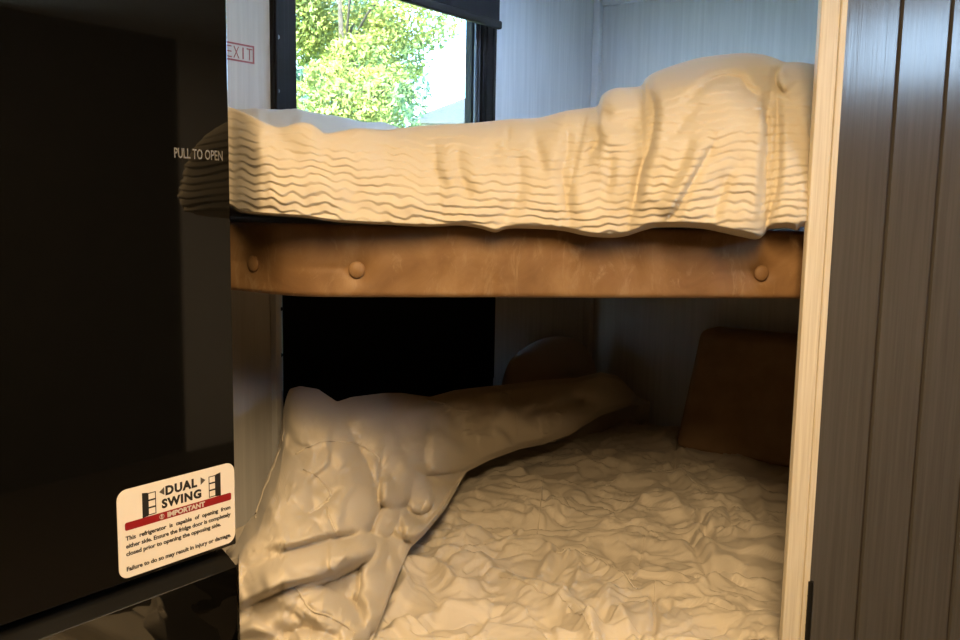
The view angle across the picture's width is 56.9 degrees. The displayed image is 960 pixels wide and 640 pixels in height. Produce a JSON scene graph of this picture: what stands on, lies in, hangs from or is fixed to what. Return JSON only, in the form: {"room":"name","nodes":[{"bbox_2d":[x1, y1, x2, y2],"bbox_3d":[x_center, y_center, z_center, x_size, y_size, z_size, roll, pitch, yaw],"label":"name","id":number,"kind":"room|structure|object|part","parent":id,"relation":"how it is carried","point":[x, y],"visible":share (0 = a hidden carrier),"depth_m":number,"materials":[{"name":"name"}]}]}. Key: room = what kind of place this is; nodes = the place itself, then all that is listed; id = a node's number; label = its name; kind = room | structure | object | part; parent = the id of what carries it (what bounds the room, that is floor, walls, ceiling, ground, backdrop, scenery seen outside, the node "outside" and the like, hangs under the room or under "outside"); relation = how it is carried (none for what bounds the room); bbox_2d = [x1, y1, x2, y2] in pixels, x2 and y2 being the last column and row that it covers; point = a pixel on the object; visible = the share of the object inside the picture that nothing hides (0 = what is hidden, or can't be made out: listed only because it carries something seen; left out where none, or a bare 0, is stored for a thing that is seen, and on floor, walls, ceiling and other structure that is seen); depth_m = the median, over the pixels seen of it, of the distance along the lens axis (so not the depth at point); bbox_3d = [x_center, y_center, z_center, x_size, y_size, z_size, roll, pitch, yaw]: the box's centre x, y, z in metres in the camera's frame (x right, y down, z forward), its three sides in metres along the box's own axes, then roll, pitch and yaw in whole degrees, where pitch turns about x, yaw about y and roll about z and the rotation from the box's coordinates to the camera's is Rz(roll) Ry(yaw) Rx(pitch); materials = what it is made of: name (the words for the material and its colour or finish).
{"room":"camper van interior","nodes":[
{"label":"camper van interior","id":0,"kind":"room"},
{"bbox_2d":[226,0,593,528],"bbox_3d":[-1.010,0.011,1.711,0.060,2.120,4.870,6,9,37],"label":"wall","id":1,"kind":"structure","parent":0,"point":[544,54],"depth_m":2.99,"materials":[{"name":"paint"}]},
{"bbox_2d":[227,41,253,63],"bbox_3d":[-0.581,-0.643,2.128,0.001,0.043,0.096,6,9,37],"label":"exit marking","id":2,"kind":"object","parent":1,"relation":"attached to","point":[227,41],"visible":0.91,"depth_m":2.14,"materials":[{"name":"red"}]},
{"bbox_2d":[270,294,282,463],"bbox_3d":[-0.523,0.127,2.301,0.022,0.520,0.032,6,9,37],"label":"trim","id":3,"kind":"structure","parent":1,"relation":"attached to","point":[276,319],"depth_m":2.29,"materials":[{"name":"white plastic"}]},
{"bbox_2d":[269,0,496,122],"bbox_3d":[-0.247,-0.757,2.569,0.053,0.664,0.927,6,9,37],"label":"window","id":4,"kind":"structure","parent":1,"relation":"in","point":[481,40],"depth_m":2.83,"materials":[{"name":"black metal"}]},
{"bbox_2d":[397,0,501,29],"bbox_3d":[-0.221,-1.006,2.469,0.060,0.234,0.916,6,9,37],"label":"roller blind","id":5,"kind":"object","parent":4,"relation":"attached to","point":[482,12],"visible":1,"depth_m":2.70,"materials":[{"name":"black fabric"}]},
{"bbox_2d":[493,297,495,377],"bbox_3d":[-0.244,0.041,2.698,0.034,0.400,0.929,6,9,37],"label":"window","id":6,"kind":"structure","parent":1,"relation":"in","point":[495,297],"depth_m":3.06,"materials":[{"name":"black"}]},
{"bbox_2d":[230,221,803,298],"bbox_3d":[0.353,-0.186,2.268,1.387,0.123,2.087,6,9,37],"label":"bunk","id":7,"kind":"object","parent":1,"relation":"attached to","point":[289,259],"visible":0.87,"depth_m":1.53,"materials":[{"name":"brown leather"}]},
{"bbox_2d":[230,216,803,231],"bbox_3d":[0.283,-0.220,2.324,1.133,0.111,1.990,6,9,37],"label":"mattress","id":8,"kind":"object","parent":7,"relation":"on","point":[232,218],"visible":0.08,"depth_m":1.58,"materials":[{"name":"grey fabric"}]},
{"bbox_2d":[228,53,814,238],"bbox_3d":[0.304,-0.405,2.202,1.292,0.357,2.153,6,9,37],"label":"duvet","id":9,"kind":"object","parent":8,"relation":"on","point":[718,143],"visible":0.91,"depth_m":1.48,"materials":[{"name":"beige fabric"}]},
{"bbox_2d":[583,0,603,356],"bbox_3d":[0.436,-0.190,3.514,0.030,2.120,0.030,6,9,37],"label":"trim","id":10,"kind":"structure","parent":1,"relation":"attached to","point":[598,8],"depth_m":3.41,"materials":[{"name":"white plastic"}]},
{"bbox_2d":[592,0,817,425],"bbox_3d":[1.807,-0.046,2.544,3.600,2.120,0.080,6,9,37],"label":"wall","id":11,"kind":"structure","parent":0,"point":[651,344],"depth_m":3.29,"materials":[{"name":"plastic"}]},
{"bbox_2d":[602,0,647,6],"bbox_3d":[1.251,-1.134,2.788,1.970,0.050,0.018,6,9,37],"label":"trim","id":12,"kind":"structure","parent":11,"relation":"attached to","point":[605,3],"depth_m":3.34,"materials":[{"name":"white plastic"}]},
{"bbox_3d":[0.345,1.265,0.808,3.600,0.100,4.870,6,9,37],"label":"floor","id":13,"kind":"structure","parent":0,"visible":0},
{"bbox_2d":[0,0,237,639],"bbox_3d":[-0.832,0.172,1.413,0.589,1.820,0.620,6,9,37],"label":"refrigerator","id":14,"kind":"object","parent":13,"relation":"on","point":[117,476],"visible":1,"depth_m":1.30,"materials":[{"name":"black metal"}]},
{"bbox_3d":[-0.629,0.747,1.322,0.050,0.648,0.620,6,9,37],"label":"door","id":15,"kind":"part","parent":14,"relation":"part of","materials":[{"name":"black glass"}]},
{"bbox_2d":[779,0,847,639],"bbox_3d":[0.575,0.056,1.565,0.046,2.120,0.052,0,7,-8],"label":"trim","id":16,"kind":"structure","parent":13,"relation":"on","point":[832,14],"depth_m":1.53,"materials":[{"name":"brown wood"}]},
{"bbox_3d":[0.266,0.842,2.450,1.183,0.330,2.060,6,9,37],"label":"bunk","id":17,"kind":"object","parent":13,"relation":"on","visible":0},
{"bbox_3d":[0.270,0.612,2.421,1.163,0.132,2.040,6,9,37],"label":"mattress","id":18,"kind":"object","parent":17,"relation":"on","visible":0},
{"bbox_2d":[226,372,649,639],"bbox_3d":[-0.103,0.414,2.383,0.699,0.544,2.428,4,8,21],"label":"comforter","id":19,"kind":"object","parent":18,"relation":"on","point":[352,484],"visible":1,"depth_m":1.88,"materials":[{"name":"beige fabric"}]},
{"bbox_2d":[222,420,789,639],"bbox_3d":[0.303,0.565,2.307,1.306,0.196,2.130,6,9,37],"label":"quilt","id":20,"kind":"object","parent":18,"relation":"on","point":[623,531],"visible":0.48,"depth_m":2.09,"materials":[{"name":"beige fabric"}]},
{"bbox_2d":[502,336,596,384],"bbox_3d":[0.260,0.243,3.169,0.175,0.352,0.540,6,9,37],"label":"pillow","id":21,"kind":"object","parent":20,"relation":"on","point":[557,357],"visible":0.4,"depth_m":3.09,"materials":[{"name":"beige fabric"}]},
{"bbox_2d":[678,326,797,466],"bbox_3d":[1.080,0.262,2.860,0.819,0.391,0.300,6,9,37],"label":"bolster cushion","id":22,"kind":"object","parent":20,"relation":"on","point":[740,399],"visible":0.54,"depth_m":2.93,"materials":[{"name":"brown fabric"}]},
{"bbox_3d":[1.530,0.056,1.694,0.424,2.120,0.424,6,9,37],"label":"wall","id":23,"kind":"structure","parent":0,"visible":0},
{"bbox_2d":[805,0,959,639],"bbox_3d":[0.927,0.047,1.601,0.670,2.080,0.043,0,7,-8],"label":"door","id":24,"kind":"structure","parent":23,"relation":"in","point":[885,559],"depth_m":1.56,"materials":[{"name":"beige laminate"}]},
{"label":"outside","id":25,"kind":"structure","parent":0,"visible":0},
{"label":"ground","id":26,"kind":"structure","parent":25,"visible":0},
{"bbox_2d":[296,58,420,127],"bbox_3d":[-0.864,-0.315,6.314,0.921,3.034,1.124,6,9,37],"label":"bush","id":27,"kind":"object","parent":26,"relation":"on","point":[365,98],"visible":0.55,"depth_m":6.03,"materials":[{"name":"green plant"}]},
{"bbox_2d":[296,0,432,126],"bbox_3d":[-1.790,-1.628,10.665,2.327,4.526,2.381,6,9,37],"label":"tree","id":28,"kind":"object","parent":26,"relation":"on","point":[426,88],"visible":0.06,"depth_m":10.49,"materials":[{"name":"green plant"}]},
{"bbox_2d":[296,0,462,108],"bbox_3d":[-1.166,-1.292,7.782,1.937,4.597,1.658,6,9,37],"label":"tree","id":29,"kind":"object","parent":26,"relation":"on","point":[351,42],"visible":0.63,"depth_m":7.57,"materials":[{"name":"green plant"}]},
{"bbox_2d":[410,98,464,125],"bbox_3d":[0.501,-2.100,16.673,3.500,4.044,3.500,1,7,-2],"label":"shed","id":30,"kind":"object","parent":26,"relation":"on","point":[453,113],"visible":0.06,"depth_m":15.01,"materials":[{"name":"white"}]}
]}

